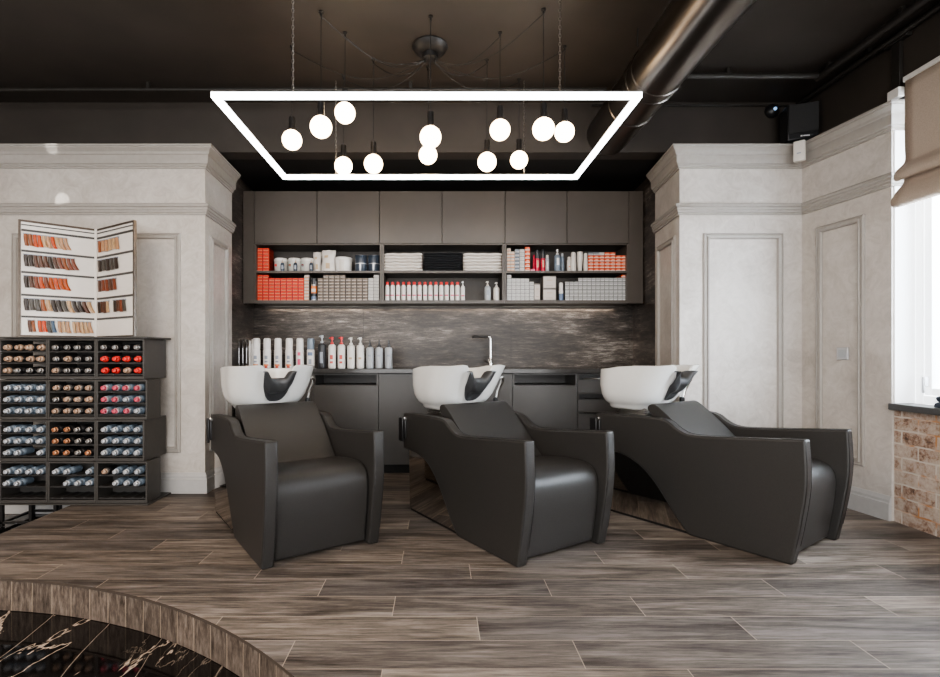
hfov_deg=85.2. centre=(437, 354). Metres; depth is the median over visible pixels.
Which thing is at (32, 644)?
floor
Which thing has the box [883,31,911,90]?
duct
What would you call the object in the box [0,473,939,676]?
floor
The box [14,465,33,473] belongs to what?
bottle
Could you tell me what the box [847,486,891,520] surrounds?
baseboard
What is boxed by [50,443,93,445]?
tray
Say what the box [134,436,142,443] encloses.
bottle
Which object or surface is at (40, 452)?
bottle
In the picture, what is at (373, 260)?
can
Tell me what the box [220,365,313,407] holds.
basin
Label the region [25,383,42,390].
bottle
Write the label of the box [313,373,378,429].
base cabinet
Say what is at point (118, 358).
bottle
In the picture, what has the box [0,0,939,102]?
ceiling
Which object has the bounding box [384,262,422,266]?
folded towel
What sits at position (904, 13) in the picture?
ceiling pipe
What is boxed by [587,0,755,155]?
ventilation duct
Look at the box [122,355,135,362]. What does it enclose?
bottle
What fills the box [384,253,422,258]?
folded towel
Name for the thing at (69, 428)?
bottle
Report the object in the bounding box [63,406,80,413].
bottle
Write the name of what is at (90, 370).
bottle
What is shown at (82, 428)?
bottle
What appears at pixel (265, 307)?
light
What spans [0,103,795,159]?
wall
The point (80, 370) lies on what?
bottle
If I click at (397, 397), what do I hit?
base cabinet
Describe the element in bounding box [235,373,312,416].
base cabinet
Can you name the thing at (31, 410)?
bottle
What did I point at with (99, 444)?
shelf
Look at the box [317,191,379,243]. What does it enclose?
upper cabinet
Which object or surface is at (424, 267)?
folded towel
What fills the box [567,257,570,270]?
slim bottle
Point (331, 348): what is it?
pump bottle
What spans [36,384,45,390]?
bottle
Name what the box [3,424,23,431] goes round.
bottle
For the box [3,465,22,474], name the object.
bottle
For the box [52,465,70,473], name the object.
bottle
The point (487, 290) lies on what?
pump bottle
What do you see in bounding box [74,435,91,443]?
bottle
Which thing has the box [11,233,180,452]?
trim
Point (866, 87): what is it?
wall
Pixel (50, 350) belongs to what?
tray
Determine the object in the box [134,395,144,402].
bottle
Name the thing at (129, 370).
bottle
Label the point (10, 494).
tray
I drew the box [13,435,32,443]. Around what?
bottle
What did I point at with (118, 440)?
bottle
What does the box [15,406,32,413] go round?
bottle
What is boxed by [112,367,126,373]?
bottle
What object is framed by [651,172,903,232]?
trim
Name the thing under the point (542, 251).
spray can
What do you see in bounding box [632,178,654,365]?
wall
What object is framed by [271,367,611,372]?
countertop
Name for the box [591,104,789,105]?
ceiling pipe
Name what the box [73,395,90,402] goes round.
bottle
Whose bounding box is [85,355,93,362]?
bottle
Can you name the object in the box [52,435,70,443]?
bottle
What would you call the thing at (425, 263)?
folded towel
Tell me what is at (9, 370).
bottle
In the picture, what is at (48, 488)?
rack
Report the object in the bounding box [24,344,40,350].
bottle
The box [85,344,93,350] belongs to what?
bottle
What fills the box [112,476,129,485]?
bottle
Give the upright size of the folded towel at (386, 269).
0.032 m
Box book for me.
[18,219,136,336]
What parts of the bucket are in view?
lid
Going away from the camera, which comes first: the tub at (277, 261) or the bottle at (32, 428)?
the bottle at (32, 428)
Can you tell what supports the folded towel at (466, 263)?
on the folded towel at (466, 266)
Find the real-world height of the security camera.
0.109 m
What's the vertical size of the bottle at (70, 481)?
0.052 m
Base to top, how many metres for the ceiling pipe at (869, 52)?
0.061 m
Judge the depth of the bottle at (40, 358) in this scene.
3.49 m
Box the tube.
[577,252,582,270]
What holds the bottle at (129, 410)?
on the rack
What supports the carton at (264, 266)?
on the carton
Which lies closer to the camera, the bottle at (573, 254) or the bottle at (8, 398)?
the bottle at (8, 398)
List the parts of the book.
edge frame, panel, rail, rail, rail, rail, rail, rail, rail, rail, rail, rail, rail, rail, panel, edge frame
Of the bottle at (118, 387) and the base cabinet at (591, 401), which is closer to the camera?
the bottle at (118, 387)
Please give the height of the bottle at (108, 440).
0.052 m
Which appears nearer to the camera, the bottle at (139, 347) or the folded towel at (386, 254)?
the bottle at (139, 347)
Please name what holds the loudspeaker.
attached to the wall at (866, 87)
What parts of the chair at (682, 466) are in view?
backrest, armrest, armrest, seat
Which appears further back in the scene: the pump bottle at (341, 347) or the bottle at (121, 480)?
the pump bottle at (341, 347)
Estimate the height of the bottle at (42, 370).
0.052 m
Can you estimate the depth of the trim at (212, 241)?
3.92 m
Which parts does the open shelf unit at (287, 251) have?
panel, shelf, shelf, shelf, panel, panel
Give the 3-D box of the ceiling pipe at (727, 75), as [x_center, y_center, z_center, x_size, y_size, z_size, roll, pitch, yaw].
[2.119,-1.941,3.520,0.992,0.075,0.042,0,0,0]
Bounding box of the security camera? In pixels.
[764,104,779,117]
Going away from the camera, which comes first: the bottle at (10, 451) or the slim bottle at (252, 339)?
the bottle at (10, 451)
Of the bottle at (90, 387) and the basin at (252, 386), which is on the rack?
the bottle at (90, 387)
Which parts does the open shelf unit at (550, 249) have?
panel, panel, shelf, shelf, shelf, panel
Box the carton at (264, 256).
[263,255,273,260]
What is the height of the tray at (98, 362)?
0.014 m
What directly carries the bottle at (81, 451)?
on the rack
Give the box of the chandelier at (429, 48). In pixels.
[282,8,574,174]
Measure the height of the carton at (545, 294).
0.107 m
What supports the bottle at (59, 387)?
in the rack
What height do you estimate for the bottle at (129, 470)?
0.052 m
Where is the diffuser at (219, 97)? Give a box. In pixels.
[211,92,641,179]
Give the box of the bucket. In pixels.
[335,257,352,270]
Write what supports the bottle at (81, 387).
in the rack
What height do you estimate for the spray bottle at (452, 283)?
0.171 m
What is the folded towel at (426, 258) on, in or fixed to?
on the folded towel at (424, 260)
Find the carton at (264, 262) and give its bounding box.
[263,261,273,266]
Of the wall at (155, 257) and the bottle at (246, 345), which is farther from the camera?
the bottle at (246, 345)
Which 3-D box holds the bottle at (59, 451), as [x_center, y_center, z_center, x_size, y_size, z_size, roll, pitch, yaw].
[-2.613,0.668,3.542,0.051,0.052,0.139,0,0,3]
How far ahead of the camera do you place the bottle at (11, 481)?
3.51 m
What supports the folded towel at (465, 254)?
on the folded towel at (465, 257)
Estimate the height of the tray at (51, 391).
0.014 m
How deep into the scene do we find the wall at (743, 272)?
3.81 m
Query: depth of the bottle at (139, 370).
3.49 m
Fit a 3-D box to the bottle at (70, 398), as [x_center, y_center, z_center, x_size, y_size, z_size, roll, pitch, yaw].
[-2.541,0.304,3.540,0.051,0.052,0.139,0,0,-1]
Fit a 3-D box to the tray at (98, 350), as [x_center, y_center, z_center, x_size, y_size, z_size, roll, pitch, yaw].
[-2.178,-0.025,3.632,0.311,0.014,0.256,0,0,0]
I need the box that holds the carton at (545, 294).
[540,289,555,299]
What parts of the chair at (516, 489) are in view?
armrest, backrest, seat, armrest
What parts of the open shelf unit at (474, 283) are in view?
panel, panel, shelf, shelf, shelf, panel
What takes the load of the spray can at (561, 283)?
on the open shelf unit at (550, 249)
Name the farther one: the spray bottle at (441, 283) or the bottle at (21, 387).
the spray bottle at (441, 283)
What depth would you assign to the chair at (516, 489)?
2.79 m
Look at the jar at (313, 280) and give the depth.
4.70 m
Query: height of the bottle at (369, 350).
0.255 m
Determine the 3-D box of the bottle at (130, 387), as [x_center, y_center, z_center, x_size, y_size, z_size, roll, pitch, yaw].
[-2.130,0.226,3.533,0.051,0.052,0.139,0,0,4]
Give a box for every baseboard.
[5,467,214,513]
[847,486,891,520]
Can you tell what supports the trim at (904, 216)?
attached to the window frame at (915, 203)
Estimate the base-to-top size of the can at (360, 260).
0.154 m
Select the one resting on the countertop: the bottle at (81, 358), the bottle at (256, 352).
the bottle at (256, 352)
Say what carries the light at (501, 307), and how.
attached to the open shelf unit at (550, 249)
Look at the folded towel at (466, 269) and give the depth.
4.67 m
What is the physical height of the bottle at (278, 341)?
0.268 m
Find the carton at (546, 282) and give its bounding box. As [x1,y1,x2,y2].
[540,276,555,289]
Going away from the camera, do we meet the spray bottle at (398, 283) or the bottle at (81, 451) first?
the bottle at (81, 451)
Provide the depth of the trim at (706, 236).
3.80 m
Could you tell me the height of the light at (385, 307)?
0.024 m
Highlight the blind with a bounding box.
[890,56,939,207]
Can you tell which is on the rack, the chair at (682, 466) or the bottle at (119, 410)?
the bottle at (119, 410)
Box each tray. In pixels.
[2,350,45,351]
[2,362,45,363]
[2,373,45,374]
[2,390,45,392]
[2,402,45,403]
[2,413,45,415]
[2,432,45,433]
[2,443,45,445]
[2,448,45,456]
[2,474,45,475]
[2,480,45,487]
[2,491,45,498]
[50,350,93,351]
[50,362,93,363]
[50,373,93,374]
[50,390,93,392]
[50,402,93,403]
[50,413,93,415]
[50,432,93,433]
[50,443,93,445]
[50,454,93,456]
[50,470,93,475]
[50,481,93,487]
[50,491,93,498]
[98,350,142,351]
[98,362,142,363]
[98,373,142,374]
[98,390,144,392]
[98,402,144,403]
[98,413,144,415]
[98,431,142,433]
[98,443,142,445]
[98,454,142,456]
[98,472,144,475]
[98,480,144,487]
[98,491,144,498]
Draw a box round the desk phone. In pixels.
[934,396,939,407]
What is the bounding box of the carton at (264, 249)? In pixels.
[263,248,273,253]
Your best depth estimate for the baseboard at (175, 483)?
3.79 m
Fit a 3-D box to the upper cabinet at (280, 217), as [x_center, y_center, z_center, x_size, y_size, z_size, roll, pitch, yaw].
[-1.390,-1.256,4.812,0.572,0.480,0.325,0,0,0]
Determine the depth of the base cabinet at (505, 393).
4.40 m
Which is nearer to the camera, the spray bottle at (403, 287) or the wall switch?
the wall switch
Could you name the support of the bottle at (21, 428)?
in the rack
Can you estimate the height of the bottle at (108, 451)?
0.052 m
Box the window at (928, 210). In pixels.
[916,195,939,404]
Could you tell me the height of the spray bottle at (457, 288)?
0.171 m
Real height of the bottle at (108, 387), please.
0.052 m
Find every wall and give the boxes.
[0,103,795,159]
[0,169,231,472]
[232,178,253,416]
[254,304,631,366]
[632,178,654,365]
[655,131,893,520]
[805,10,939,133]
[894,410,939,537]
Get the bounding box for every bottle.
[2,476,22,485]
[3,344,18,350]
[3,355,19,361]
[3,367,17,373]
[3,383,21,390]
[3,395,21,402]
[3,406,21,413]
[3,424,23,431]
[3,435,22,443]
[3,446,22,455]
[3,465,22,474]
[13,367,29,373]
[13,424,31,432]
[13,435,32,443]
[13,446,34,455]
[13,476,33,485]
[14,344,28,350]
[14,355,31,362]
[14,383,31,390]
[14,395,32,402]
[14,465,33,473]
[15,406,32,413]
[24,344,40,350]
[24,406,43,413]
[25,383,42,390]
[25,395,43,402]
[25,424,42,432]
[25,435,43,443]
[25,465,44,474]
[26,355,42,361]
[26,367,40,373]
[35,407,45,413]
[35,436,45,443]
[36,355,45,362]
[36,367,45,373]
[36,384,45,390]
[36,425,45,432]
[36,447,45,455]
[36,466,45,474]
[37,344,45,350]
[37,395,45,401]
[51,344,66,350]
[51,406,68,413]
[51,424,68,432]
[52,355,68,361]
[52,367,66,373]
[52,383,69,390]
[52,395,69,401]
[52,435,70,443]
[52,446,70,454]
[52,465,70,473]
[63,355,78,361]
[63,367,77,373]
[63,383,79,390]
[63,395,80,402]
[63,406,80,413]
[63,424,80,431]
[63,435,80,443]
[63,446,80,455]
[63,465,82,473]
[63,476,81,485]
[64,344,77,350]
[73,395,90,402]
[73,406,90,413]
[73,424,90,432]
[74,344,88,350]
[74,355,88,362]
[74,367,88,373]
[74,383,89,390]
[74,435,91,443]
[74,446,92,454]
[74,476,91,485]
[84,367,93,373]
[84,395,93,402]
[84,448,93,455]
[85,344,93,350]
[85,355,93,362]
[85,384,93,390]
[85,407,93,413]
[85,436,93,443]
[85,466,93,473]
[85,478,93,485]
[86,425,93,431]
[100,344,114,350]
[100,355,114,362]
[100,384,116,390]
[100,406,116,413]
[101,367,115,373]
[101,395,117,402]
[101,424,117,432]
[101,435,118,443]
[101,446,116,455]
[101,465,116,473]
[111,395,126,402]
[111,406,127,413]
[111,424,127,432]
[112,344,124,350]
[112,355,125,362]
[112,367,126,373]
[112,383,127,390]
[112,435,128,443]
[112,446,127,455]
[112,465,127,473]
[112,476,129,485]
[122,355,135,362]
[122,384,138,390]
[122,395,138,402]
[123,344,136,350]
[123,367,136,373]
[123,406,137,413]
[123,424,137,431]
[123,435,138,443]
[123,446,138,455]
[123,465,137,474]
[123,476,138,485]
[133,344,142,350]
[133,406,144,413]
[133,425,142,432]
[133,447,142,455]
[133,476,144,485]
[134,355,142,362]
[134,367,142,373]
[134,384,144,390]
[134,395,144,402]
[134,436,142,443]
[134,465,144,474]
[239,340,240,365]
[241,340,243,365]
[245,340,247,365]
[249,340,250,365]
[251,339,252,364]
[280,260,284,270]
[293,260,297,270]
[309,260,312,270]
[318,335,325,367]
[328,337,335,367]
[338,337,344,367]
[347,337,354,367]
[357,337,363,367]
[366,340,373,367]
[375,340,382,367]
[385,282,388,299]
[385,340,392,367]
[391,282,394,299]
[396,282,399,299]
[401,282,405,299]
[407,282,410,299]
[412,282,415,299]
[418,282,421,299]
[423,282,426,299]
[428,282,432,299]
[434,282,437,299]
[439,282,442,299]
[445,282,448,299]
[450,282,453,299]
[455,282,459,299]
[461,281,464,299]
[484,281,490,299]
[493,282,498,299]
[545,255,548,270]
[554,249,560,270]
[561,253,563,270]
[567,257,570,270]
[570,252,575,270]
[583,253,587,270]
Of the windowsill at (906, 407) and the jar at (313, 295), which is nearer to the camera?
the windowsill at (906, 407)
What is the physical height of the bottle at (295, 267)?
0.105 m
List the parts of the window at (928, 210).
handle, sash, pane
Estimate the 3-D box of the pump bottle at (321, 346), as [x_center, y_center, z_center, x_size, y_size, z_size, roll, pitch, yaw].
[-1.036,-0.030,4.560,0.071,0.294,0.071,0,0,0]
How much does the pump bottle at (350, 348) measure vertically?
0.274 m
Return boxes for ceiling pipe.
[0,81,606,91]
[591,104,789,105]
[685,67,818,79]
[796,3,939,103]
[815,0,931,81]
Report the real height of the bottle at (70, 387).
0.052 m
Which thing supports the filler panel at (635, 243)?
attached to the upper cabinet at (593, 217)
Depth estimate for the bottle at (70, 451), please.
3.52 m
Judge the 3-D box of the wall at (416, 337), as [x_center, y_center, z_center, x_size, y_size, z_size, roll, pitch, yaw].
[0.075,-0.280,5.043,4.050,2.620,0.115,0,0,0]
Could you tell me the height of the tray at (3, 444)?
0.014 m
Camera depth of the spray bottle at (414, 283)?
4.68 m
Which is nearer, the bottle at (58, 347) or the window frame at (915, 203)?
the window frame at (915, 203)
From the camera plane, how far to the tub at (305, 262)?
4.70 m
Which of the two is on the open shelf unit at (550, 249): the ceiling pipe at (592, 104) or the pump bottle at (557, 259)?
the pump bottle at (557, 259)
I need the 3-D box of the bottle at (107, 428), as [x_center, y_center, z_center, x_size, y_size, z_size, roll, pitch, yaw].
[-2.282,0.510,3.539,0.051,0.052,0.139,0,0,1]
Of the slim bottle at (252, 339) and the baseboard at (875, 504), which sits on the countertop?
the slim bottle at (252, 339)
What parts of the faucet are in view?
spout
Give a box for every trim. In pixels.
[0,144,240,192]
[0,203,235,232]
[0,581,289,676]
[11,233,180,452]
[209,236,228,450]
[646,99,904,192]
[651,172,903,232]
[656,236,675,401]
[703,233,783,427]
[816,214,864,466]
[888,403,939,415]
[894,131,914,402]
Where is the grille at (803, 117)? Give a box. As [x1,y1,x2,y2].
[789,101,818,133]
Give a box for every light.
[265,307,384,308]
[385,307,499,308]
[501,307,617,308]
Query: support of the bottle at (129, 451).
on the rack
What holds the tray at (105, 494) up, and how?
on the rack
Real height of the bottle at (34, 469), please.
0.052 m
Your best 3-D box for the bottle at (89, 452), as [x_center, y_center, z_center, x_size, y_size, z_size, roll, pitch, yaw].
[-2.389,0.668,3.535,0.051,0.052,0.139,0,0,1]
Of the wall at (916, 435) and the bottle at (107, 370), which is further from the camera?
the bottle at (107, 370)
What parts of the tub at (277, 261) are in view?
lid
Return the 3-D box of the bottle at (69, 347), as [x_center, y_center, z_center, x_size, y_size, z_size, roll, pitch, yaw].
[-2.543,-0.051,3.544,0.051,0.052,0.139,0,0,-4]
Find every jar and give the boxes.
[311,278,316,285]
[311,286,316,292]
[311,293,316,299]
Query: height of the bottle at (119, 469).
0.052 m
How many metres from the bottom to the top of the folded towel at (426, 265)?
0.026 m
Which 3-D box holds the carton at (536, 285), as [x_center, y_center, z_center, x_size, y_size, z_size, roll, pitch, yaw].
[0.913,-0.580,4.756,0.054,0.157,0.130,0,0,0]
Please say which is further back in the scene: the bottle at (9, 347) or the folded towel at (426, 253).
the folded towel at (426, 253)
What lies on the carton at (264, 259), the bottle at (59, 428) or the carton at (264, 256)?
the carton at (264, 256)
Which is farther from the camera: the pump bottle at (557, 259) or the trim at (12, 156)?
the pump bottle at (557, 259)
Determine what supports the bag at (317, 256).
on the open shelf unit at (287, 251)
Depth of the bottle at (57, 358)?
3.50 m
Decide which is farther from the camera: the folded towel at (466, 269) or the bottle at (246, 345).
the folded towel at (466, 269)
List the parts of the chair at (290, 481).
armrest, backrest, seat, armrest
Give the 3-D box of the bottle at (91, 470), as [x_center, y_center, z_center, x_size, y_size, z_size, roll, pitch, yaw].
[-2.392,0.798,3.541,0.051,0.052,0.139,0,0,-3]
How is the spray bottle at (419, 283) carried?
on the open shelf unit at (474, 283)
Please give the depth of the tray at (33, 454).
3.51 m
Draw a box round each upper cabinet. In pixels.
[254,191,317,243]
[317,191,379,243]
[380,191,441,243]
[442,191,504,243]
[505,191,566,243]
[566,191,628,243]
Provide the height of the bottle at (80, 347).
0.052 m
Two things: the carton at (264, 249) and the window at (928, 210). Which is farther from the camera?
the carton at (264, 249)
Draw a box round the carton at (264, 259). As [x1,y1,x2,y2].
[263,258,273,263]
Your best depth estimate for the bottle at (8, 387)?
3.50 m
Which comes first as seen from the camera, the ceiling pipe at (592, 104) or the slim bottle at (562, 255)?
the ceiling pipe at (592, 104)
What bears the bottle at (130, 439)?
in the rack
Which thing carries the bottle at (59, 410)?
on the rack
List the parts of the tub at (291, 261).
lid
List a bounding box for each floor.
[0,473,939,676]
[0,514,239,676]
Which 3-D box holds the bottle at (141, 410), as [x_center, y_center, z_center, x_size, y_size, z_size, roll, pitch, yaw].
[-2.055,0.384,3.537,0.051,0.052,0.139,0,0,3]
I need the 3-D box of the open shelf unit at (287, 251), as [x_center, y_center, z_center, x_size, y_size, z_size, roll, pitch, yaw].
[-1.095,-0.731,4.815,1.163,0.569,0.330,0,0,0]
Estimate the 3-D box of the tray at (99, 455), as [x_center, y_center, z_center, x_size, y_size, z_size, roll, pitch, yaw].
[-2.178,0.695,3.632,0.311,0.014,0.256,0,0,0]
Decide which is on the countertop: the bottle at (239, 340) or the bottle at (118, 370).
the bottle at (239, 340)
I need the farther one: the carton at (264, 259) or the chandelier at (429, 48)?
the carton at (264, 259)
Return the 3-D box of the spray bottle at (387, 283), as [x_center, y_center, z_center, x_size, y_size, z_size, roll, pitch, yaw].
[-0.467,-0.587,4.700,0.039,0.171,0.039,0,0,-11]
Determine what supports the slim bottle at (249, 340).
on the countertop
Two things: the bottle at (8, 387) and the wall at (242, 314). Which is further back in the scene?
the wall at (242, 314)
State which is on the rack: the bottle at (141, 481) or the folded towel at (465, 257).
the bottle at (141, 481)
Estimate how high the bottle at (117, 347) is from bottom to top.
0.052 m
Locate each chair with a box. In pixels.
[206,365,383,569]
[399,365,614,566]
[590,364,853,564]
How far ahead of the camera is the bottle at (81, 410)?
3.50 m
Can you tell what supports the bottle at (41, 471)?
on the rack
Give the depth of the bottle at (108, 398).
3.50 m
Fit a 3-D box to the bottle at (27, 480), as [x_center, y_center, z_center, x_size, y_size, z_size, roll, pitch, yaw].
[-2.872,0.877,3.534,0.051,0.052,0.139,0,0,0]
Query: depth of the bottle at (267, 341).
4.53 m
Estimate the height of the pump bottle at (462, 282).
0.178 m
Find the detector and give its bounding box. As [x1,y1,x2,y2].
[793,140,805,162]
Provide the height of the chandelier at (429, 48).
0.768 m
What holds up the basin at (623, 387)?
in the chair at (682, 466)
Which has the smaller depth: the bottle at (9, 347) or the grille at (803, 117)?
the bottle at (9, 347)
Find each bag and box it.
[313,252,321,270]
[321,250,335,270]
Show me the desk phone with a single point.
(937, 405)
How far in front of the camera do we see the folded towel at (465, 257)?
4.68 m
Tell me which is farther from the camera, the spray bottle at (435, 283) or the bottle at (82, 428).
the spray bottle at (435, 283)
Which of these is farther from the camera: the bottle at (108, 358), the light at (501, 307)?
the light at (501, 307)
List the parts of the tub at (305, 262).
lid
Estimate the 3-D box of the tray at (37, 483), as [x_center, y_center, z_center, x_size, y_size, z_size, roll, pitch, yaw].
[-2.842,0.904,3.577,0.311,0.014,0.146,0,0,0]
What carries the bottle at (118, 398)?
in the rack
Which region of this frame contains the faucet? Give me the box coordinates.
[472,335,492,364]
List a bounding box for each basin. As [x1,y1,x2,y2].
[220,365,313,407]
[413,365,504,409]
[600,364,699,409]
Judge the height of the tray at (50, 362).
0.014 m
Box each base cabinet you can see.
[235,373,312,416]
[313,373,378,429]
[379,373,432,472]
[485,373,511,407]
[512,373,576,428]
[577,373,619,429]
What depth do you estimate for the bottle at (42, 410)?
3.49 m
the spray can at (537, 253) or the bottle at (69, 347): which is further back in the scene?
the spray can at (537, 253)
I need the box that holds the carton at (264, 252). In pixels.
[263,251,273,256]
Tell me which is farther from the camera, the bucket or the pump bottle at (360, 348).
the bucket
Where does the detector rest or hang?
attached to the wall at (743, 272)
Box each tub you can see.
[274,258,287,270]
[288,258,300,270]
[301,258,313,270]
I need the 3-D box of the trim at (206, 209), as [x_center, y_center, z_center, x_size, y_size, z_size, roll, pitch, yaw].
[-3.150,-1.085,4.077,2.900,0.081,0.610,0,0,0]
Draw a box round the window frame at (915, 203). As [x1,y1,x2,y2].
[915,203,930,404]
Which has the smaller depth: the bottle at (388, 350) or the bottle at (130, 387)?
the bottle at (130, 387)
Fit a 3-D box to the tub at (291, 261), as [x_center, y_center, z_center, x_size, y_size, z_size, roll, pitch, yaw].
[-1.336,-0.834,4.760,0.127,0.130,0.127,0,0,0]
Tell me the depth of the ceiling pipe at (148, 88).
3.69 m
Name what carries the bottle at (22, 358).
in the rack
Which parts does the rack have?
board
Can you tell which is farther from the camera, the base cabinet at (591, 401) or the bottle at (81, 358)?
the base cabinet at (591, 401)
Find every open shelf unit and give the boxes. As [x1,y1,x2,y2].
[254,244,384,308]
[382,244,503,308]
[500,244,628,308]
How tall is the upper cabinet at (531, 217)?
0.480 m
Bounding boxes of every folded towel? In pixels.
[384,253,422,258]
[384,256,422,260]
[384,259,422,263]
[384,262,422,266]
[384,265,422,268]
[384,268,422,270]
[424,252,461,254]
[424,255,462,257]
[424,257,461,259]
[424,260,462,261]
[424,262,461,264]
[424,264,461,266]
[424,267,461,268]
[424,269,461,270]
[462,256,501,259]
[462,259,501,263]
[462,262,501,266]
[462,265,501,269]
[463,253,501,256]
[463,268,501,270]
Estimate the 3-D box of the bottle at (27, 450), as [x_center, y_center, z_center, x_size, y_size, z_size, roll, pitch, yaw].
[-2.871,0.668,3.534,0.051,0.052,0.139,0,0,2]
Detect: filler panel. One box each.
[243,191,254,303]
[628,191,642,303]
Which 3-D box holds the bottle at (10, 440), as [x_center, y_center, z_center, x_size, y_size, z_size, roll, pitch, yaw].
[-2.945,0.590,3.538,0.051,0.052,0.139,0,0,3]
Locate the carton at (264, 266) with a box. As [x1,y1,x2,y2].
[263,265,273,269]
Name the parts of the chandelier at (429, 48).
globe bulb, globe bulb, globe bulb, globe bulb, cord, cord, globe bulb, cord, cord, cord, globe bulb, globe bulb, cord, cord, cord, cord, globe bulb, cord, globe bulb, cord, globe bulb, globe bulb, globe bulb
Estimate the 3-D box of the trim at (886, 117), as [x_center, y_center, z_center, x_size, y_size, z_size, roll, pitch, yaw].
[2.353,-1.469,3.728,1.656,0.158,0.660,0,0,32]
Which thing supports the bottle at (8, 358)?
on the rack
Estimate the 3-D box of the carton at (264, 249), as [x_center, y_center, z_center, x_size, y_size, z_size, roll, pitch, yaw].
[-1.583,-0.970,4.758,0.058,0.030,0.130,0,0,0]
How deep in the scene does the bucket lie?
4.71 m
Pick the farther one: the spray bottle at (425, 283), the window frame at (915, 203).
the spray bottle at (425, 283)
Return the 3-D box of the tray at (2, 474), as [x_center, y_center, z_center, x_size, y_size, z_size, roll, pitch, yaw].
[-2.842,0.825,3.577,0.311,0.014,0.146,0,0,0]
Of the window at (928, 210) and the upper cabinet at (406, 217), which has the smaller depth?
the window at (928, 210)
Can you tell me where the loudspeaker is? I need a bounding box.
[780,101,818,143]
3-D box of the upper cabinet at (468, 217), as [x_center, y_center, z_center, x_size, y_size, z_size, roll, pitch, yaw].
[0.324,-1.256,4.812,0.572,0.480,0.325,0,0,0]
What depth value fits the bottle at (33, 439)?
3.51 m
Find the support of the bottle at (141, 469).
on the rack
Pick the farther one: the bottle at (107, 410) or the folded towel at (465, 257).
the folded towel at (465, 257)
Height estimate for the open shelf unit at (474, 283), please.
0.569 m
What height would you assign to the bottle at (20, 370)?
0.052 m
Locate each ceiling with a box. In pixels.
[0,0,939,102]
[227,160,657,191]
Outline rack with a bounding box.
[0,337,170,526]
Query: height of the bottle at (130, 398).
0.052 m
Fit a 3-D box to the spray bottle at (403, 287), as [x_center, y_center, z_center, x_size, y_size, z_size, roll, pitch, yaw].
[-0.318,-0.587,4.700,0.039,0.171,0.039,0,0,-7]
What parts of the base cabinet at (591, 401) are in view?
drawer, handle, handle, drawer, drawer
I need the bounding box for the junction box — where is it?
[887,86,904,101]
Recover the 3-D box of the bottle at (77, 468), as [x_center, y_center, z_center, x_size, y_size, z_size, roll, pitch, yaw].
[-2.537,0.798,3.540,0.051,0.052,0.139,0,0,4]
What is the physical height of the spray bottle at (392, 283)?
0.171 m
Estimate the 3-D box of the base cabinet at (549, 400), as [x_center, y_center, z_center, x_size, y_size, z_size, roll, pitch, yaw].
[0.924,0.595,4.680,0.559,0.871,0.550,0,0,0]
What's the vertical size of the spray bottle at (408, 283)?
0.171 m
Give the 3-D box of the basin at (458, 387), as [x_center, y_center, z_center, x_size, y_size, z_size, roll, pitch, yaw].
[0.134,0.212,3.456,0.554,0.300,0.545,0,0,-32]
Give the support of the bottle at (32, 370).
on the rack
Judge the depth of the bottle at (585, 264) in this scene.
4.70 m
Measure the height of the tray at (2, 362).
0.014 m
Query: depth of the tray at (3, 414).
3.50 m
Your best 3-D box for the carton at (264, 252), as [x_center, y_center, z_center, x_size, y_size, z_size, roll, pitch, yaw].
[-1.583,-0.939,4.755,0.058,0.030,0.130,0,0,0]
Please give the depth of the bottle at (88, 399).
3.49 m
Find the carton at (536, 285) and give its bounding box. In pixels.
[534,283,539,299]
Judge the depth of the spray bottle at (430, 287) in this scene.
4.68 m
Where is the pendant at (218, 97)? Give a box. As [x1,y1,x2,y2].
[210,0,641,179]
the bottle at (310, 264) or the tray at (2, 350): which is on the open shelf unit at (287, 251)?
the bottle at (310, 264)
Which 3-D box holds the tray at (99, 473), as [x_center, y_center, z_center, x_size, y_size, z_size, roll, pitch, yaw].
[-2.171,0.825,3.577,0.324,0.014,0.146,0,0,0]
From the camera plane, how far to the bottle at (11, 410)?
3.50 m
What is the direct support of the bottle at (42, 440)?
on the rack
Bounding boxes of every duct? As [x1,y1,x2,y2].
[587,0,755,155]
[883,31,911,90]
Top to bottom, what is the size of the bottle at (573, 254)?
0.178 m
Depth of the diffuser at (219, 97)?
2.53 m
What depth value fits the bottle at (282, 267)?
4.67 m
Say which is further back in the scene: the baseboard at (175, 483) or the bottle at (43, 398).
the baseboard at (175, 483)
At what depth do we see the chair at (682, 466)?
2.85 m
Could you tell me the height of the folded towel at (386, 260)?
0.032 m
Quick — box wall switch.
[837,347,848,359]
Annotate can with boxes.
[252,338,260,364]
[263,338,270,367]
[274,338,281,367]
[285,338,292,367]
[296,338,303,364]
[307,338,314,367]
[355,255,366,270]
[368,255,379,270]
[535,250,539,270]
[541,250,544,270]
[559,282,562,299]
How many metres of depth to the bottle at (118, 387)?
3.50 m
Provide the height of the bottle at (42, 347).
0.052 m
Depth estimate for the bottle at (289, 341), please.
4.53 m
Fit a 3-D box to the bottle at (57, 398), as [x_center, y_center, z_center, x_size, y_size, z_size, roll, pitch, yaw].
[-2.612,0.304,3.544,0.051,0.052,0.139,0,0,4]

